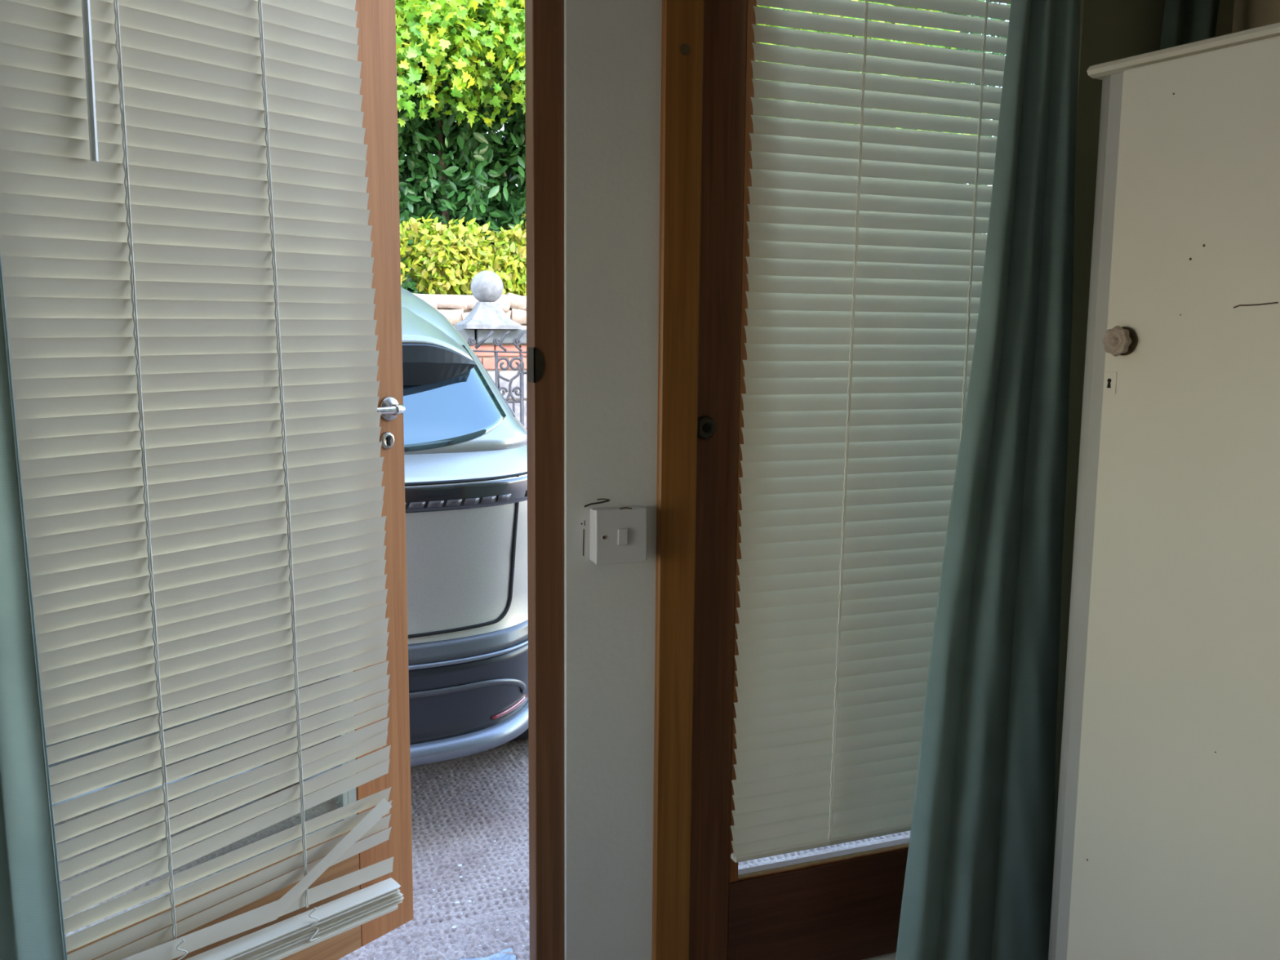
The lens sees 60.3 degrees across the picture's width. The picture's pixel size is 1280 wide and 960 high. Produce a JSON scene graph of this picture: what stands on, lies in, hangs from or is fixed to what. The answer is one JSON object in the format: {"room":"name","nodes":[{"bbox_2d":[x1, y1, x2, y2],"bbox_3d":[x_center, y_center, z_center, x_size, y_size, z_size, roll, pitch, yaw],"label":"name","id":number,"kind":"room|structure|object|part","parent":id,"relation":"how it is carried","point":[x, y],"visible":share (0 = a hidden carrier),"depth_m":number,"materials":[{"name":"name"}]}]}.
{"room":"bedroom","nodes":[
{"label":"bedroom","id":0,"kind":"room"},
{"bbox_2d":[564,0,1234,959],"bbox_3d":[-0.127,-1.767,1.512,12.000,5.800,0.071,-2,8,-21],"label":"wall","id":1,"kind":"structure","parent":0,"point":[612,48],"depth_m":1.76,"materials":[{"name":"white paint"}]},
{"bbox_2d":[0,0,404,959],"bbox_3d":[-0.684,-0.028,1.757,0.042,1.811,0.723,6,9,37],"label":"blind","id":2,"kind":"object","parent":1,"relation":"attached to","point":[186,245],"visible":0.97,"depth_m":1.74,"materials":[{"name":"white plastic"}]},
{"bbox_3d":[-0.750,-0.069,1.659,0.004,1.636,0.025,6,10,37],"label":"lift cord","id":3,"kind":"part","parent":2,"relation":"part of","materials":[{"name":"white fabric"}]},
{"bbox_3d":[-0.748,-0.069,1.661,0.003,1.635,0.022,6,9,37],"label":"ladder cord","id":4,"kind":"part","parent":2,"relation":"part of","materials":[{"name":"white fabric"}]},
{"bbox_3d":[-0.603,-0.066,1.855,0.004,1.690,0.040,6,9,37],"label":"lift cord","id":5,"kind":"part","parent":2,"relation":"part of","materials":[{"name":"white fabric"}]},
{"bbox_3d":[-0.601,-0.066,1.857,0.003,1.690,0.038,6,9,37],"label":"ladder cord","id":6,"kind":"part","parent":2,"relation":"part of","materials":[{"name":"white fabric"}]},
{"bbox_3d":[-0.682,0.836,1.883,0.030,0.011,0.668,11,8,36],"label":"rail","id":7,"kind":"part","parent":2,"relation":"part of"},
{"bbox_2d":[66,0,413,959],"bbox_3d":[-0.727,-0.011,1.799,0.098,1.930,0.868,6,9,37],"label":"door","id":8,"kind":"structure","parent":1,"relation":"in","point":[375,23],"depth_m":2.09,"materials":[{"name":"brown wood"}]},
{"bbox_3d":[-0.744,0.821,1.915,0.043,0.250,0.604,6,9,37],"label":"rail","id":9,"kind":"part","parent":8,"relation":"part of","materials":[{"name":"brown wood"}]},
{"bbox_3d":[-0.480,-0.075,2.096,0.005,0.033,0.035,6,9,37],"label":"keyhole plate","id":10,"kind":"part","parent":8,"relation":"part of","materials":[{"name":"silver metal"}]},
{"bbox_3d":[-0.486,-0.130,2.051,0.032,0.020,0.113,6,9,37],"label":"lever","id":11,"kind":"part","parent":8,"relation":"part of","materials":[{"name":"silver metal"}]},
{"bbox_2d":[524,0,564,959],"bbox_3d":[-0.149,-0.026,1.737,0.050,2.030,0.044,-2,8,-21],"label":"door frame","id":12,"kind":"structure","parent":1,"relation":"attached to","point":[544,19],"depth_m":1.72,"materials":[{"name":"brown wood"}]},
{"bbox_3d":[-0.168,-0.178,1.703,0.003,0.054,0.034,-2,8,-21],"label":"strike plate","id":13,"kind":"part","parent":12,"relation":"part of","materials":[{"name":"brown metal"}]},
{"bbox_3d":[-0.156,-0.177,1.692,0.017,0.054,0.004,-2,8,-21],"label":"strike plate","id":14,"kind":"part","parent":12,"relation":"part of","materials":[{"name":"brown metal"}]},
{"bbox_2d":[589,506,647,564],"bbox_3d":[-0.034,0.085,1.743,0.087,0.090,0.039,-2,8,-21],"label":"light switch","id":15,"kind":"object","parent":1,"relation":"attached to","point":[617,535],"visible":1,"depth_m":1.73,"materials":[{"name":"plastic"}]},
{"bbox_2d":[651,0,704,959],"bbox_3d":[0.048,-0.035,1.812,0.066,2.030,0.083,-2,8,-21],"label":"door frame","id":16,"kind":"structure","parent":1,"relation":"attached to","point":[682,20],"depth_m":1.77,"materials":[{"name":"brown wood"}]},
{"bbox_2d":[688,0,909,959],"bbox_3d":[0.404,-0.044,1.964,0.703,1.920,0.056,-2,8,-21],"label":"door","id":17,"kind":"structure","parent":1,"relation":"in","point":[844,904],"depth_m":1.89,"materials":[{"name":"brown wood"}]},
{"bbox_3d":[0.413,0.805,2.090,0.566,0.205,0.043,-2,8,-21],"label":"rail","id":18,"kind":"part","parent":17,"relation":"part of","materials":[{"name":"brown wood"}]},
{"bbox_2d":[730,0,1011,862],"bbox_3d":[0.461,-0.161,1.917,0.629,1.641,0.044,-2,8,-21],"label":"blind","id":19,"kind":"object","parent":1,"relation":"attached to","point":[863,295],"visible":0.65,"depth_m":1.89,"materials":[{"name":"white plastic"}]},
{"bbox_3d":[0.448,0.646,2.029,0.617,0.012,0.020,-2,8,-21],"label":"rail","id":20,"kind":"part","parent":19,"relation":"part of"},
{"bbox_3d":[0.354,-0.140,1.868,0.022,1.600,0.004,-1,8,-12],"label":"lift cord","id":21,"kind":"part","parent":19,"relation":"part of","materials":[{"name":"white fabric"}]},
{"bbox_3d":[0.357,-0.140,1.869,0.019,1.600,0.002,-1,8,-13],"label":"ladder cord","id":22,"kind":"part","parent":19,"relation":"part of","materials":[{"name":"white fabric"}]},
{"bbox_3d":[0.574,-0.150,1.954,0.024,1.600,0.004,-1,8,-12],"label":"lift cord","id":23,"kind":"part","parent":19,"relation":"part of","materials":[{"name":"white fabric"}]},
{"bbox_3d":[0.577,-0.150,1.955,0.020,1.600,0.002,-1,8,-12],"label":"ladder cord","id":24,"kind":"part","parent":19,"relation":"part of","materials":[{"name":"white fabric"}]},
{"bbox_2d":[862,951,896,959],"bbox_3d":[0.417,0.935,2.091,0.746,0.040,0.120,-2,8,-21],"label":"sill","id":25,"kind":"structure","parent":1,"relation":"attached to","point":[891,956],"depth_m":2.10,"materials":[{"name":"beige paint"}]},
{"bbox_3d":[-0.197,-1.177,1.455,2.780,0.045,0.134,-2,8,-21],"label":"pole","id":26,"kind":"object","parent":1,"relation":"attached to","visible":0},
{"bbox_2d":[0,253,66,959],"bbox_3d":[-0.939,-0.050,1.258,0.457,2.150,0.034,-2,8,-20],"label":"curtain","id":27,"kind":"object","parent":26,"relation":"hanging from","point":[32,927],"visible":1,"depth_m":1.37,"materials":[{"name":"teal fabric"}]},
{"bbox_2d":[895,0,1079,959],"bbox_3d":[0.621,-0.118,1.874,0.366,2.150,0.038,-3,8,-25],"label":"curtain","id":28,"kind":"object","parent":26,"relation":"hanging from","point":[978,883],"visible":1,"depth_m":1.91,"materials":[{"name":"teal fabric"}]},
{"bbox_2d":[1160,0,1219,49],"bbox_3d":[0.977,-0.142,2.073,0.201,2.150,0.039,-2,8,-21],"label":"curtain","id":29,"kind":"object","parent":26,"relation":"hanging from","point":[1184,21],"visible":0.03,"depth_m":1.98,"materials":[{"name":"teal fabric"}]},
{"bbox_2d":[1231,0,1279,32],"bbox_3d":[1.955,0.017,0.193,0.100,2.390,4.330,-2,8,-21],"label":"wall","id":30,"kind":"structure","parent":0,"point":[1247,14],"depth_m":2.05,"materials":[{"name":"beige paint"}]},
{"bbox_3d":[0.231,1.326,-0.323,3.790,0.100,4.500,-2,8,-21],"label":"floor","id":31,"kind":"structure","parent":0,"visible":0},
{"bbox_2d":[1048,22,1279,959],"bbox_3d":[1.041,0.214,1.509,0.396,1.634,0.864,-4,9,-31],"label":"wardrobe","id":32,"kind":"object","parent":31,"relation":"on","point":[1167,847],"visible":1,"depth_m":1.60,"materials":[{"name":"beige paint"}]},
{"bbox_3d":[0.717,-0.148,1.679,0.001,0.034,0.021,-4,9,-31],"label":"keyhole plate","id":33,"kind":"part","parent":32,"relation":"part of","materials":[{"name":"white metal"}]},
{"bbox_3d":[0.723,-0.208,1.651,0.013,0.043,0.043,-4,9,-31],"label":"knob","id":34,"kind":"part","parent":32,"relation":"part of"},
{"bbox_3d":[1.062,-0.587,1.411,0.362,0.020,0.864,-4,9,-31],"label":"cornice","id":35,"kind":"part","parent":32,"relation":"part of","materials":[{"name":"beige paint"}]},
{"label":"outside","id":36,"kind":"structure","parent":0,"visible":0},
{"bbox_3d":[-5.736,-1.175,20.171,64.000,0.394,38.300,-2,8,-21],"label":"ground","id":37,"kind":"structure","parent":36,"visible":0},
{"bbox_2d":[35,287,528,807],"bbox_3d":[-1.695,-0.058,4.636,1.840,1.560,4.375,-2,8,-21],"label":"car","id":38,"kind":"object","parent":37,"relation":"on","point":[465,447],"visible":0.25,"depth_m":2.91,"materials":[{"name":"grey paint"}]},
{"bbox_2d":[408,501,425,509],"bbox_3d":[-0.560,0.064,2.760,0.044,0.017,0.006,-3,8,-25],"label":"lamp","id":39,"kind":"object","parent":38,"relation":"attached to","point":[411,504],"depth_m":2.76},
{"bbox_2d":[426,500,444,507],"bbox_3d":[-0.517,0.061,2.781,0.044,0.017,0.006,-3,9,-27],"label":"lamp","id":40,"kind":"object","parent":38,"relation":"attached to","point":[430,504],"depth_m":2.78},
{"bbox_2d":[444,498,462,506],"bbox_3d":[-0.474,0.058,2.804,0.044,0.017,0.006,-4,9,-30],"label":"lamp","id":41,"kind":"object","parent":38,"relation":"attached to","point":[448,502],"depth_m":2.80,"materials":[{"name":"plastic"}]},
{"bbox_2d":[462,497,479,505],"bbox_3d":[-0.434,0.055,2.831,0.045,0.016,0.005,-5,9,-35],"label":"lamp","id":42,"kind":"object","parent":38,"relation":"attached to","point":[466,501],"depth_m":2.83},
{"bbox_2d":[480,495,495,503],"bbox_3d":[-0.394,0.051,2.862,0.046,0.016,0.005,-6,10,-41],"label":"lamp","id":43,"kind":"object","parent":38,"relation":"attached to","point":[483,499],"depth_m":2.86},
{"bbox_3d":[-0.452,-0.289,3.339,0.047,0.178,0.317,-5,9,-36],"label":"pillar trim","id":44,"kind":"part","parent":38,"relation":"part of","materials":[{"name":"black plastic"}]},
{"bbox_2d":[496,493,511,502],"bbox_3d":[-0.358,0.047,2.899,0.005,0.016,0.049,7,10,40],"label":"lamp","id":45,"kind":"object","parent":38,"relation":"attached to","point":[500,497],"depth_m":2.90,"materials":[{"name":"plastic"}]},
{"bbox_2d":[413,292,526,328],"bbox_3d":[-1.114,-1.216,12.410,14.000,1.809,0.576,-2,8,-21],"label":"wall","id":46,"kind":"structure","parent":37,"relation":"on","point":[455,308],"depth_m":11.76,"materials":[{"name":"beige stone"}]},
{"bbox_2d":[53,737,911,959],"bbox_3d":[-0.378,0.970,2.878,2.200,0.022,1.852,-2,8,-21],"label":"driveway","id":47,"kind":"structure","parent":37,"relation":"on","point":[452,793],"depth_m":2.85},
{"bbox_2d":[373,798,529,959],"bbox_3d":[-0.379,0.986,2.748,0.697,0.006,0.896,-2,8,-21],"label":"chips","id":48,"kind":"object","parent":47,"relation":"on","point":[454,927],"visible":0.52,"depth_m":2.62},
{"bbox_2d":[447,947,515,959],"bbox_3d":[-0.322,1.033,2.317,0.147,0.020,0.170,-2,8,-21],"label":"plastic wrapper","id":49,"kind":"object","parent":47,"relation":"on","point":[500,956],"visible":1,"depth_m":2.38,"materials":[{"name":"plastic"}]},
{"bbox_2d":[456,328,527,429],"bbox_3d":[-0.504,-0.642,9.790,9.194,1.374,0.320,-2,8,-21],"label":"wall","id":50,"kind":"structure","parent":37,"relation":"on","point":[487,359],"depth_m":9.34,"materials":[{"name":"red brick"}]},
{"bbox_2d":[454,270,521,328],"bbox_3d":[-1.299,-1.531,9.355,0.470,0.490,0.470,-2,8,-21],"label":"ball finial","id":51,"kind":"object","parent":50,"relation":"on","point":[486,286],"visible":1,"depth_m":9.24,"materials":[{"name":"grey stone"}]},
{"bbox_2d":[467,330,526,426],"bbox_3d":[-0.884,-0.542,9.059,1.650,1.364,0.034,-2,8,-21],"label":"iron gate","id":52,"kind":"object","parent":37,"relation":"on","point":[517,343],"visible":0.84,"depth_m":8.93,"materials":[{"name":"grey metal"}]},
{"bbox_3d":[-0.879,-1.041,8.992,1.650,0.054,0.017,-2,8,-21],"label":"rail","id":53,"kind":"part","parent":52,"relation":"part of","materials":[{"name":"grey metal"}]},
{"bbox_3d":[-1.199,-0.631,8.922,0.470,0.019,0.022,-2,8,-21],"label":"rail","id":54,"kind":"part","parent":52,"relation":"part of","materials":[{"name":"grey metal"}]},
{"bbox_3d":[-2.077,-1.507,14.860,19.000,1.720,4.680,-2,8,-21],"label":"bank","id":55,"kind":"object","parent":37,"relation":"on","visible":0},
{"bbox_2d":[400,262,409,284],"bbox_3d":[-3.253,-2.441,11.797,1.512,1.116,0.852,-2,8,-21],"label":"shrub","id":56,"kind":"object","parent":55,"relation":"on","point":[402,265],"visible":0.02,"depth_m":11.96,"materials":[{"name":"yellow plant"}]},
{"bbox_2d":[400,212,506,295],"bbox_3d":[-2.138,-2.440,12.196,1.390,1.025,0.840,-4,9,-31],"label":"shrub","id":57,"kind":"object","parent":55,"relation":"on","point":[443,262],"visible":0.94,"depth_m":12.03,"materials":[{"name":"yellow plant"}]},
{"bbox_2d":[477,213,526,296],"bbox_3d":[-1.280,-2.599,12.710,1.540,1.280,0.816,-2,8,-21],"label":"shrub","id":58,"kind":"object","parent":55,"relation":"on","point":[513,265],"visible":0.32,"depth_m":12.48,"materials":[{"name":"yellow plant"}]},
{"bbox_2d":[395,0,979,142],"bbox_3d":[-1.288,-5.434,12.760,12.923,7.115,1.765,-2,8,-21],"label":"hedge","id":59,"kind":"object","parent":55,"relation":"on","point":[499,16],"visible":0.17,"depth_m":12.27,"materials":[{"name":"green plant"}]},
{"bbox_2d":[395,0,1010,294],"bbox_3d":[-2.079,-5.342,14.797,17.631,7.729,3.293,-2,8,-21],"label":"hedge","id":60,"kind":"object","parent":55,"relation":"on","point":[449,170],"visible":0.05,"depth_m":14.01,"materials":[{"name":"green plant"}]},
{"bbox_3d":[-2.624,-4.588,14.183,0.161,5.005,0.432,8,10,43],"label":"stem","id":61,"kind":"part","parent":60,"relation":"part of","materials":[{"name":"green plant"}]}
]}

